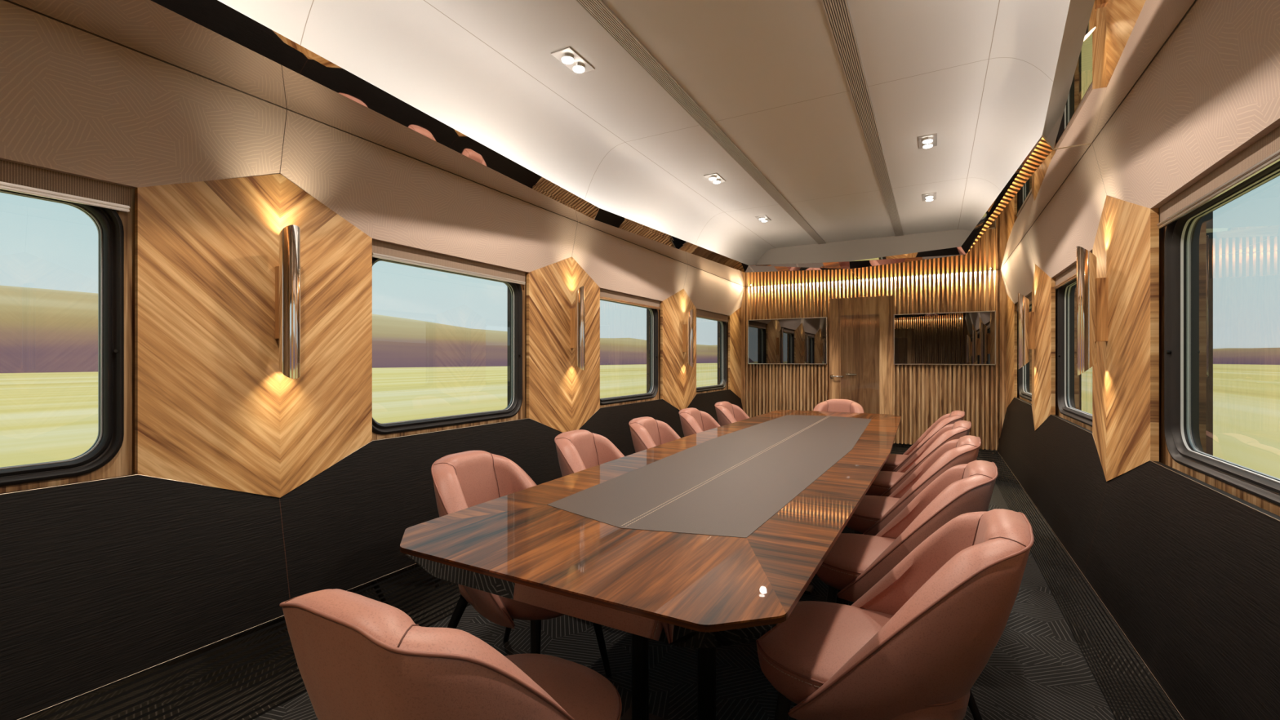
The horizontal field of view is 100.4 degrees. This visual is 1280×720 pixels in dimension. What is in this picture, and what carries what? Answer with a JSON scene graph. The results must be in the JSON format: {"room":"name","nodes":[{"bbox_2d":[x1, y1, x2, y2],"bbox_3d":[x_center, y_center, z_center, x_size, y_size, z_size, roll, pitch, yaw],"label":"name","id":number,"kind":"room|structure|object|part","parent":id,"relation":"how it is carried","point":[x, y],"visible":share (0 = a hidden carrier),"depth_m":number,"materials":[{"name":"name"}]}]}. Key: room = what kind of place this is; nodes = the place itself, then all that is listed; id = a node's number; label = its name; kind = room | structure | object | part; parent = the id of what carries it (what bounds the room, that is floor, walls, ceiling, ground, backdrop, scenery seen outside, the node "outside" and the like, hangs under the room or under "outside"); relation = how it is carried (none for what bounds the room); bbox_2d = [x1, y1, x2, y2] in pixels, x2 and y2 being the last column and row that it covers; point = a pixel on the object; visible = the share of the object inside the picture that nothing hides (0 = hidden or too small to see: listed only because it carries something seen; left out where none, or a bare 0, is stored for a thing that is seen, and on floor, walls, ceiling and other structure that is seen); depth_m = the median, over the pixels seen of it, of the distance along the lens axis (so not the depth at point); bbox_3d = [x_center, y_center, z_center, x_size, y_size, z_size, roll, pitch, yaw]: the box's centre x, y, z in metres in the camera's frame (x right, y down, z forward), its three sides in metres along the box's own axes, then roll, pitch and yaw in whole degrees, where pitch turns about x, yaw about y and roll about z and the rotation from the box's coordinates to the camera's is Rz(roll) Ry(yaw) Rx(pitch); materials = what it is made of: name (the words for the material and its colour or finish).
{"room":"train carriage","nodes":[
{"label":"train carriage","id":0,"kind":"room"},
{"bbox_2d":[19,563,470,719],"bbox_3d":[-0.383,1.050,3.465,0.038,0.300,7.137,0,0,29],"label":"floor","id":1,"kind":"structure","parent":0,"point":[247,674],"depth_m":1.74,"materials":[{"name":"carpet"}]},
{"bbox_2d":[0,0,745,719],"bbox_3d":[-0.492,-0.075,3.525,0.254,2.550,7.317,0,0,29],"label":"wall","id":2,"kind":"structure","parent":0,"point":[111,573],"depth_m":1.73,"materials":[{"name":"fabric"}]},
{"bbox_2d":[0,189,124,486],"bbox_3d":[-1.827,-0.081,1.184,0.060,0.831,1.013,0,0,29],"label":"window","id":3,"kind":"structure","parent":2,"relation":"in","point":[108,442],"depth_m":1.59,"materials":[{"name":"black rubber"}]},
{"bbox_2d":[0,160,130,212],"bbox_3d":[-1.787,-0.494,1.183,0.018,0.093,0.995,0,0,29],"label":"roller blind","id":4,"kind":"object","parent":3,"relation":"attached to","point":[15,177],"visible":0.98,"depth_m":1.49,"materials":[{"name":"fabric"}]},
{"bbox_2d":[134,173,372,497],"bbox_3d":[-1.332,-0.088,1.951,0.055,1.177,0.770,0,0,29],"label":"wall panel","id":5,"kind":"object","parent":2,"relation":"attached to","point":[215,406],"visible":0.93,"depth_m":1.84,"materials":[{"name":"brown wood"}]},
{"bbox_2d":[275,224,300,378],"bbox_3d":[-1.270,-0.206,1.916,0.106,0.545,0.065,0,0,29],"label":"wall sconce","id":6,"kind":"object","parent":5,"relation":"attached to","point":[287,274],"visible":1,"depth_m":1.88,"materials":[{"name":"silver metal"}]},
{"bbox_2d":[372,257,522,435],"bbox_3d":[-0.965,-0.081,2.746,0.060,0.831,1.013,0,0,29],"label":"window","id":7,"kind":"structure","parent":2,"relation":"in","point":[513,407],"depth_m":3.03,"materials":[{"name":"black rubber"}]},
{"bbox_2d":[372,240,525,284],"bbox_3d":[-0.925,-0.494,2.745,0.018,0.093,0.995,0,0,29],"label":"roller blind","id":8,"kind":"object","parent":7,"relation":"attached to","point":[380,250],"visible":0.75,"depth_m":2.64,"materials":[{"name":"fabric"}]},
{"bbox_2d":[526,257,599,432],"bbox_3d":[-0.470,-0.088,3.513,0.055,1.177,0.770,0,0,29],"label":"wall panel","id":9,"kind":"object","parent":2,"relation":"attached to","point":[562,397],"visible":0.82,"depth_m":3.40,"materials":[{"name":"brown wood"}]},
{"bbox_2d":[570,285,585,370],"bbox_3d":[-0.408,-0.206,3.478,0.106,0.545,0.065,0,0,29],"label":"wall sconce","id":10,"kind":"object","parent":9,"relation":"attached to","point":[578,313],"visible":1,"depth_m":3.44,"materials":[{"name":"silver metal"}]},
{"bbox_2d":[3,0,1196,286],"bbox_3d":[0.737,-0.899,2.847,2.610,0.002,7.137,0,0,29],"label":"trim","id":11,"kind":"structure","parent":2,"relation":"attached to","point":[3,0],"depth_m":1.83,"materials":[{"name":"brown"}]},
{"bbox_2d":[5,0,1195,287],"bbox_3d":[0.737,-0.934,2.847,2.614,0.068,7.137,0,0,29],"label":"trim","id":12,"kind":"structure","parent":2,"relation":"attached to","point":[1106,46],"depth_m":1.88,"materials":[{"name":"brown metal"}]},
{"bbox_2d":[600,298,658,404],"bbox_3d":[-0.103,-0.081,4.308,0.060,0.831,1.013,0,0,29],"label":"window","id":13,"kind":"structure","parent":2,"relation":"in","point":[653,390],"depth_m":4.71,"materials":[{"name":"black rubber"}]},
{"bbox_2d":[600,288,660,309],"bbox_3d":[-0.064,-0.494,4.307,0.018,0.093,0.995,0,0,29],"label":"roller blind","id":14,"kind":"object","parent":13,"relation":"attached to","point":[606,295],"visible":0.77,"depth_m":4.25,"materials":[{"name":"fabric"}]},
{"bbox_2d":[660,288,696,410],"bbox_3d":[0.391,-0.088,5.074,0.055,1.177,0.770,0,0,29],"label":"wall panel","id":15,"kind":"object","parent":2,"relation":"attached to","point":[677,377],"visible":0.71,"depth_m":4.96,"materials":[{"name":"brown wood"}]},
{"bbox_2d":[683,309,693,367],"bbox_3d":[0.453,-0.206,5.040,0.106,0.545,0.065,0,0,29],"label":"wall sconce","id":16,"kind":"object","parent":15,"relation":"attached to","point":[688,327],"visible":1,"depth_m":5.00,"materials":[{"name":"silver metal"}]},
{"bbox_2d":[696,316,726,392],"bbox_3d":[0.758,-0.081,5.870,0.060,0.831,1.013,0,0,29],"label":"window","id":17,"kind":"structure","parent":2,"relation":"in","point":[723,324],"depth_m":6.28,"materials":[{"name":"black metal"}]},
{"bbox_2d":[696,309,728,322],"bbox_3d":[0.798,-0.494,5.869,0.018,0.093,0.995,0,0,29],"label":"roller blind","id":18,"kind":"object","parent":17,"relation":"attached to","point":[701,313],"visible":0.63,"depth_m":5.84,"materials":[{"name":"fabric"}]},
{"bbox_2d":[728,306,741,398],"bbox_3d":[1.160,-0.088,6.468,0.022,1.177,0.388,0,0,34],"label":"wall panel","id":19,"kind":"object","parent":2,"relation":"attached to","point":[735,319],"visible":0.86,"depth_m":6.43,"materials":[{"name":"brown wood"}]},
{"bbox_2d":[579,134,1091,275],"bbox_3d":[0.737,-0.933,2.847,6.648,0.071,2.449,0,0,-41],"label":"trim","id":20,"kind":"structure","parent":2,"relation":"attached to","point":[1042,135],"depth_m":2.28,"materials":[{"name":"gold metal"}]},
{"bbox_2d":[217,0,1070,265],"bbox_3d":[0.737,-1.134,2.847,2.592,0.432,7.173,0,0,29],"label":"ceiling","id":21,"kind":"structure","parent":0,"point":[978,75],"depth_m":2.62,"materials":[{"name":"white paint"}]},
{"bbox_2d":[551,46,595,75],"bbox_3d":[-0.301,-1.341,2.406,0.101,0.022,0.198,0,0,29],"label":"recessed light","id":22,"kind":"object","parent":21,"relation":"in","point":[567,56],"visible":1,"depth_m":2.38,"materials":[{"name":"grey metal"}]},
{"bbox_2d":[575,0,826,244],"bbox_3d":[0.384,-1.348,3.041,0.081,0.014,7.137,0,0,29],"label":"ceiling vent","id":23,"kind":"object","parent":21,"relation":"in","point":[597,10],"visible":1,"depth_m":2.67,"materials":[{"name":"grey metal"}]},
{"bbox_2d":[703,173,725,183],"bbox_3d":[0.556,-1.341,3.959,0.101,0.022,0.198,0,0,29],"label":"recessed light","id":24,"kind":"object","parent":21,"relation":"in","point":[714,178],"visible":1,"depth_m":3.93,"materials":[{"name":"grey metal"}]},
{"bbox_2d":[755,215,771,222],"bbox_3d":[1.173,-1.341,5.078,0.101,0.022,0.198,0,0,29],"label":"recessed light","id":25,"kind":"object","parent":21,"relation":"in","point":[762,218],"visible":1,"depth_m":5.03,"materials":[{"name":"grey metal"}]},
{"bbox_2d":[821,0,903,236],"bbox_3d":[1.089,-1.348,2.652,0.081,0.014,7.137,0,0,29],"label":"ceiling vent","id":26,"kind":"object","parent":21,"relation":"in","point":[837,11],"visible":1,"depth_m":2.65,"materials":[{"name":"grey metal"}]},
{"bbox_2d":[918,133,937,148],"bbox_3d":[1.774,-1.341,3.287,0.101,0.022,0.198,0,0,29],"label":"recessed light","id":27,"kind":"object","parent":21,"relation":"in","point":[927,141],"visible":1,"depth_m":3.26,"materials":[{"name":"grey metal"}]},
{"bbox_2d":[922,192,936,201],"bbox_3d":[2.391,-1.341,4.406,0.101,0.022,0.198,0,0,29],"label":"recessed light","id":28,"kind":"object","parent":21,"relation":"in","point":[927,197],"visible":1,"depth_m":4.37,"materials":[{"name":"grey metal"}]},
{"bbox_2d":[253,481,1115,719],"bbox_3d":[0.737,1.222,2.847,3.150,0.045,7.407,0,0,29],"label":"floor","id":29,"kind":"structure","parent":0,"point":[1037,669],"depth_m":2.08,"materials":[{"name":"carpet"}]},
{"bbox_2d":[279,588,622,719],"bbox_3d":[-0.309,0.783,1.043,0.484,0.842,0.624,0,0,29],"label":"tub chair","id":30,"kind":"object","parent":29,"relation":"on","point":[358,657],"visible":1,"depth_m":0.78,"materials":[{"name":"leather"}]},
{"bbox_3d":[-0.282,0.785,1.093,0.431,0.126,0.506,0,0,29],"label":"seat","id":31,"kind":"part","parent":30,"relation":"part of","materials":[{"name":"leather"}]},
{"bbox_2d":[431,450,611,677],"bbox_3d":[-0.446,0.783,1.962,0.624,0.842,0.484,0,0,29],"label":"tub chair","id":32,"kind":"object","parent":29,"relation":"on","point":[463,480],"visible":0.3,"depth_m":1.94,"materials":[{"name":"leather"}]},
{"bbox_3d":[-0.697,1.018,1.897,0.190,0.372,0.036,0,0,8],"label":"leg","id":33,"kind":"part","parent":32,"relation":"part of","materials":[{"name":"black paint"}]},
{"bbox_3d":[-0.524,1.018,2.209,0.036,0.372,0.190,0,0,-40],"label":"leg","id":34,"kind":"part","parent":32,"relation":"part of","materials":[{"name":"black paint"}]},
{"bbox_3d":[-0.397,0.785,1.935,0.506,0.126,0.431,0,0,29],"label":"seat","id":35,"kind":"part","parent":32,"relation":"part of","materials":[{"name":"leather"}]},
{"bbox_3d":[-0.336,1.019,1.694,0.035,0.366,0.110,0,0,-4],"label":"leg","id":36,"kind":"part","parent":32,"relation":"part of","materials":[{"name":"black paint"}]},
{"bbox_3d":[-0.161,1.019,2.012,0.110,0.366,0.035,0,0,-28],"label":"leg","id":37,"kind":"part","parent":32,"relation":"part of","materials":[{"name":"black paint"}]},
{"bbox_2d":[554,429,624,476],"bbox_3d":[-0.094,0.783,2.601,0.624,0.842,0.484,0,0,29],"label":"tub chair","id":38,"kind":"object","parent":29,"relation":"on","point":[579,450],"visible":0.21,"depth_m":2.69,"materials":[{"name":"leather"}]},
{"bbox_2d":[400,409,901,719],"bbox_3d":[0.734,0.823,2.841,1.085,0.754,4.005,0,0,29],"label":"conference table","id":39,"kind":"object","parent":29,"relation":"on","point":[706,540],"visible":1,"depth_m":1.42,"materials":[{"name":"brown wood"}]},
{"bbox_3d":[0.001,0.851,1.755,0.056,0.662,0.056,0,0,29],"label":"leg","id":40,"kind":"part","parent":39,"relation":"part of","materials":[{"name":"black paint"}]},
{"bbox_3d":[0.103,1.191,1.698,0.360,0.018,0.090,0,0,29],"label":"foot plate","id":41,"kind":"part","parent":39,"relation":"part of","materials":[{"name":"black paint"}]},
{"bbox_3d":[0.206,0.851,1.642,0.056,0.662,0.056,0,0,29],"label":"leg","id":42,"kind":"part","parent":39,"relation":"part of","materials":[{"name":"black paint"}]},
{"bbox_3d":[0.734,1.191,2.841,0.360,0.018,0.090,0,0,29],"label":"foot plate","id":43,"kind":"part","parent":39,"relation":"part of","materials":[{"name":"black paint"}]},
{"bbox_2d":[628,416,680,453],"bbox_3d":[0.258,0.783,3.239,0.624,0.842,0.484,0,0,29],"label":"tub chair","id":44,"kind":"object","parent":29,"relation":"on","point":[646,433],"visible":0.29,"depth_m":3.31,"materials":[{"name":"leather"}]},
{"bbox_2d":[678,407,719,436],"bbox_3d":[0.610,0.783,3.877,0.624,0.842,0.484,0,0,29],"label":"tub chair","id":45,"kind":"object","parent":29,"relation":"on","point":[693,420],"visible":0.26,"depth_m":3.92,"materials":[{"name":"leather"}]},
{"bbox_2d":[714,401,749,426],"bbox_3d":[0.962,0.783,4.516,0.624,0.842,0.484,0,0,29],"label":"tub chair","id":46,"kind":"object","parent":29,"relation":"on","point":[727,413],"visible":0.23,"depth_m":4.53,"materials":[{"name":"leather"}]},
{"bbox_2d":[813,399,864,413],"bbox_3d":[1.723,0.783,4.709,0.484,0.842,0.624,0,0,29],"label":"tub chair","id":47,"kind":"object","parent":29,"relation":"on","point":[831,405],"visible":0.23,"depth_m":4.90,"materials":[{"name":"leather"}]},
{"bbox_2d":[755,508,1034,719],"bbox_3d":[0.620,0.783,1.375,0.624,0.842,0.484,0,0,29],"label":"tub chair","id":48,"kind":"object","parent":29,"relation":"on","point":[914,646],"visible":0.94,"depth_m":1.17,"materials":[{"name":"leather"}]},
{"bbox_3d":[0.334,1.019,1.325,0.110,0.366,0.035,0,0,-28],"label":"leg","id":49,"kind":"part","parent":48,"relation":"part of","materials":[{"name":"black paint"}]},
{"bbox_3d":[0.570,0.785,1.402,0.506,0.126,0.431,0,0,29],"label":"seat","id":50,"kind":"part","parent":48,"relation":"part of","materials":[{"name":"leather"}]},
{"bbox_2d":[815,460,998,719],"bbox_3d":[0.972,0.783,2.013,0.624,0.842,0.484,0,0,29],"label":"tub chair","id":51,"kind":"object","parent":29,"relation":"on","point":[855,563],"visible":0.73,"depth_m":1.86,"materials":[{"name":"leather"}]},
{"bbox_3d":[0.686,1.019,1.963,0.110,0.366,0.035,0,0,-28],"label":"leg","id":52,"kind":"part","parent":51,"relation":"part of","materials":[{"name":"black paint"}]},
{"bbox_3d":[0.862,1.019,2.281,0.035,0.366,0.110,0,0,-4],"label":"leg","id":53,"kind":"part","parent":51,"relation":"part of","materials":[{"name":"black paint"}]},
{"bbox_3d":[0.922,0.785,2.040,0.506,0.126,0.431,0,0,29],"label":"seat","id":54,"kind":"part","parent":51,"relation":"part of","materials":[{"name":"leather"}]},
{"bbox_3d":[1.050,1.018,1.766,0.036,0.372,0.190,0,0,-40],"label":"leg","id":55,"kind":"part","parent":51,"relation":"part of","materials":[{"name":"black paint"}]},
{"bbox_2d":[843,435,981,604],"bbox_3d":[1.324,0.783,2.651,0.624,0.842,0.484,0,0,29],"label":"tub chair","id":56,"kind":"object","parent":29,"relation":"on","point":[873,513],"visible":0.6,"depth_m":2.52,"materials":[{"name":"leather"}]},
{"bbox_3d":[1.038,1.019,2.602,0.110,0.366,0.035,0,0,-28],"label":"leg","id":57,"kind":"part","parent":56,"relation":"part of","materials":[{"name":"black paint"}]},
{"bbox_3d":[1.274,0.785,2.679,0.506,0.126,0.431,0,0,29],"label":"seat","id":58,"kind":"part","parent":56,"relation":"part of","materials":[{"name":"leather"}]},
{"bbox_2d":[865,420,971,496],"bbox_3d":[1.676,0.783,3.290,0.624,0.842,0.484,0,0,29],"label":"tub chair","id":59,"kind":"object","parent":29,"relation":"on","point":[886,482],"visible":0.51,"depth_m":3.16,"materials":[{"name":"leather"}]},
{"bbox_3d":[1.627,0.785,3.317,0.506,0.126,0.431,0,0,29],"label":"seat","id":60,"kind":"part","parent":59,"relation":"part of","materials":[{"name":"leather"}]},
{"bbox_2d":[880,410,964,471],"bbox_3d":[2.028,0.783,3.928,0.624,0.842,0.484,0,0,29],"label":"tub chair","id":61,"kind":"object","parent":29,"relation":"on","point":[895,462],"visible":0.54,"depth_m":3.80,"materials":[{"name":"leather"}]},
{"bbox_3d":[1.979,0.785,3.955,0.506,0.126,0.431,0,0,29],"label":"seat","id":62,"kind":"part","parent":61,"relation":"part of","materials":[{"name":"leather"}]},
{"bbox_2d":[741,269,1006,450],"bbox_3d":[2.461,-0.013,5.973,2.880,1.827,0.104,0,0,29],"label":"wall","id":63,"kind":"structure","parent":0,"point":[922,394],"depth_m":5.70,"materials":[{"name":"brown wood"}]},
{"bbox_2d":[747,316,826,364],"bbox_3d":[1.729,-0.221,6.299,0.922,0.540,0.032,0,0,29],"label":"mirror","id":64,"kind":"object","parent":63,"relation":"attached to","point":[799,340],"visible":1,"depth_m":6.28,"materials":[{"name":"black glass"}]},
{"bbox_2d":[829,295,892,414],"bbox_3d":[2.446,0.101,5.915,0.663,1.598,0.111,0,0,29],"label":"door","id":65,"kind":"structure","parent":63,"relation":"in","point":[860,328],"depth_m":5.92,"materials":[{"name":"brown wood"}]},
{"bbox_3d":[2.221,0.185,6.017,0.153,0.044,0.061,0,0,29],"label":"handle","id":66,"kind":"part","parent":65,"relation":"part of","materials":[{"name":"silver metal"}]},
{"bbox_3d":[2.348,0.160,5.941,0.126,0.044,0.061,0,0,29],"label":"handle","id":67,"kind":"part","parent":65,"relation":"part of","materials":[{"name":"silver metal"}]},
{"bbox_2d":[755,229,971,265],"bbox_3d":[2.471,-1.134,5.990,2.592,0.432,0.047,0,0,29],"label":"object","id":68,"kind":"structure","parent":63,"relation":"attached to","point":[876,247],"depth_m":5.94,"materials":[{"name":"beige"}]},
{"bbox_2d":[890,442,996,464],"bbox_3d":[2.465,1.050,5.979,2.592,0.300,0.054,0,0,29],"label":"baseboard","id":69,"kind":"structure","parent":63,"relation":"attached to","point":[985,455],"depth_m":5.41,"materials":[{"name":"black"}]},
{"bbox_2d":[893,310,995,364],"bbox_3d":[3.136,-0.221,5.523,0.918,0.540,0.032,0,0,29],"label":"mirror","id":70,"kind":"object","parent":63,"relation":"attached to","point":[952,338],"visible":1,"depth_m":5.50,"materials":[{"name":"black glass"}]},
{"bbox_2d":[996,0,1279,719],"bbox_3d":[1.965,-0.075,2.169,0.254,2.550,7.317,0,0,29],"label":"wall","id":71,"kind":"structure","parent":0,"point":[1185,561],"depth_m":1.61,"materials":[{"name":"paint"}]},
{"bbox_2d":[1006,293,1017,408],"bbox_3d":[3.574,-0.088,5.136,0.022,1.177,0.388,0,0,24],"label":"wall panel","id":72,"kind":"object","parent":71,"relation":"attached to","point":[1011,313],"visible":0.71,"depth_m":5.06,"materials":[{"name":"brown wood"}]},
{"bbox_2d":[1017,303,1031,400],"bbox_3d":[3.282,-0.081,4.478,0.060,0.831,1.013,0,0,29],"label":"window","id":73,"kind":"structure","parent":71,"relation":"in","point":[1024,373],"depth_m":4.72,"materials":[{"name":"black metal"}]},
{"bbox_2d":[1016,293,1031,311],"bbox_3d":[3.260,-0.494,4.511,0.018,0.093,0.995,0,0,29],"label":"roller blind","id":74,"kind":"object","parent":73,"relation":"attached to","point":[1029,297],"visible":0.3,"depth_m":4.30,"materials":[{"name":"fabric"}]},
{"bbox_3d":[3.293,-0.081,4.472,0.001,0.743,0.925,0,0,29],"label":"pane","id":75,"kind":"part","parent":73,"relation":"part of","materials":[{"name":"clear glass"}]},
{"bbox_2d":[1031,264,1055,431],"bbox_3d":[2.805,-0.088,3.743,0.055,1.177,0.770,0,0,29],"label":"wall panel","id":76,"kind":"object","parent":71,"relation":"attached to","point":[1043,291],"visible":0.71,"depth_m":3.56,"materials":[{"name":"brown wood"}]},
{"bbox_2d":[1017,293,1035,368],"bbox_3d":[2.743,-0.206,3.777,0.106,0.545,0.065,0,0,29],"label":"wall sconce","id":77,"kind":"object","parent":76,"relation":"attached to","point":[1026,319],"visible":0.97,"depth_m":3.76,"materials":[{"name":"silver metal"}]},
{"bbox_2d":[1057,278,1092,426],"bbox_3d":[2.421,-0.081,2.916,0.060,0.831,1.013,0,0,29],"label":"window","id":78,"kind":"structure","parent":71,"relation":"in","point":[1064,296],"depth_m":3.32,"materials":[{"name":"black metal"}]},
{"bbox_2d":[1053,263,1076,289],"bbox_3d":[2.398,-0.494,2.949,0.018,0.093,0.995,0,0,29],"label":"roller blind","id":79,"kind":"object","parent":78,"relation":"attached to","point":[1069,274],"visible":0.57,"depth_m":3.10,"materials":[{"name":"fabric"}]},
{"bbox_2d":[995,450,1183,719],"bbox_3d":[1.857,1.050,2.229,0.038,0.300,7.137,0,0,29],"label":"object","id":80,"kind":"structure","parent":71,"relation":"attached to","point":[1131,691],"depth_m":2.06,"materials":[{"name":"black carpet"}]},
{"bbox_2d":[1092,195,1159,481],"bbox_3d":[1.944,-0.088,2.181,0.055,1.177,0.770,0,0,29],"label":"wall panel","id":81,"kind":"object","parent":71,"relation":"attached to","point":[1126,248],"visible":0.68,"depth_m":2.00,"materials":[{"name":"brown wood"}]},
{"bbox_2d":[1076,245,1107,375],"bbox_3d":[1.882,-0.206,2.215,0.106,0.545,0.065,0,0,29],"label":"wall sconce","id":82,"kind":"object","parent":81,"relation":"attached to","point":[1091,291],"visible":0.97,"depth_m":2.20,"materials":[{"name":"silver metal"}]},
{"bbox_2d":[1164,160,1279,506],"bbox_3d":[1.559,-0.081,1.354,0.060,0.831,1.013,0,0,29],"label":"window","id":83,"kind":"structure","parent":71,"relation":"in","point":[1180,442],"depth_m":1.75,"materials":[{"name":"black metal"}]},
{"bbox_2d":[1156,125,1279,228],"bbox_3d":[1.537,-0.494,1.387,0.018,0.093,0.995,0,0,29],"label":"roller blind","id":84,"kind":"object","parent":83,"relation":"attached to","point":[1264,153],"visible":0.96,"depth_m":1.40,"materials":[{"name":"fabric"}]},
{"label":"outside","id":85,"kind":"structure","parent":0,"visible":0},
{"bbox_2d":[0,363,1279,478],"bbox_3d":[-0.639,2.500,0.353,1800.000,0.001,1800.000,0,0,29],"label":"meadow","id":86,"kind":"structure","parent":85,"point":[45,416],"depth_m":31.10,"materials":[{"name":"plant"}]},
{"bbox_2d":[0,285,717,373],"bbox_3d":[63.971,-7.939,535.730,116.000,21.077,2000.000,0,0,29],"label":"wooded hill","id":87,"kind":"structure","parent":86,"relation":"on","point":[42,330],"depth_m":128.37,"materials":[{"name":"plant"}]},
{"bbox_2d":[1213,347,1279,364],"bbox_3d":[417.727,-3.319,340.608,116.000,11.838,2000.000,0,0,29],"label":"wooded hill","id":88,"kind":"structure","parent":86,"relation":"on","point":[1253,356],"depth_m":318.62,"materials":[{"name":"plant"}]}
]}

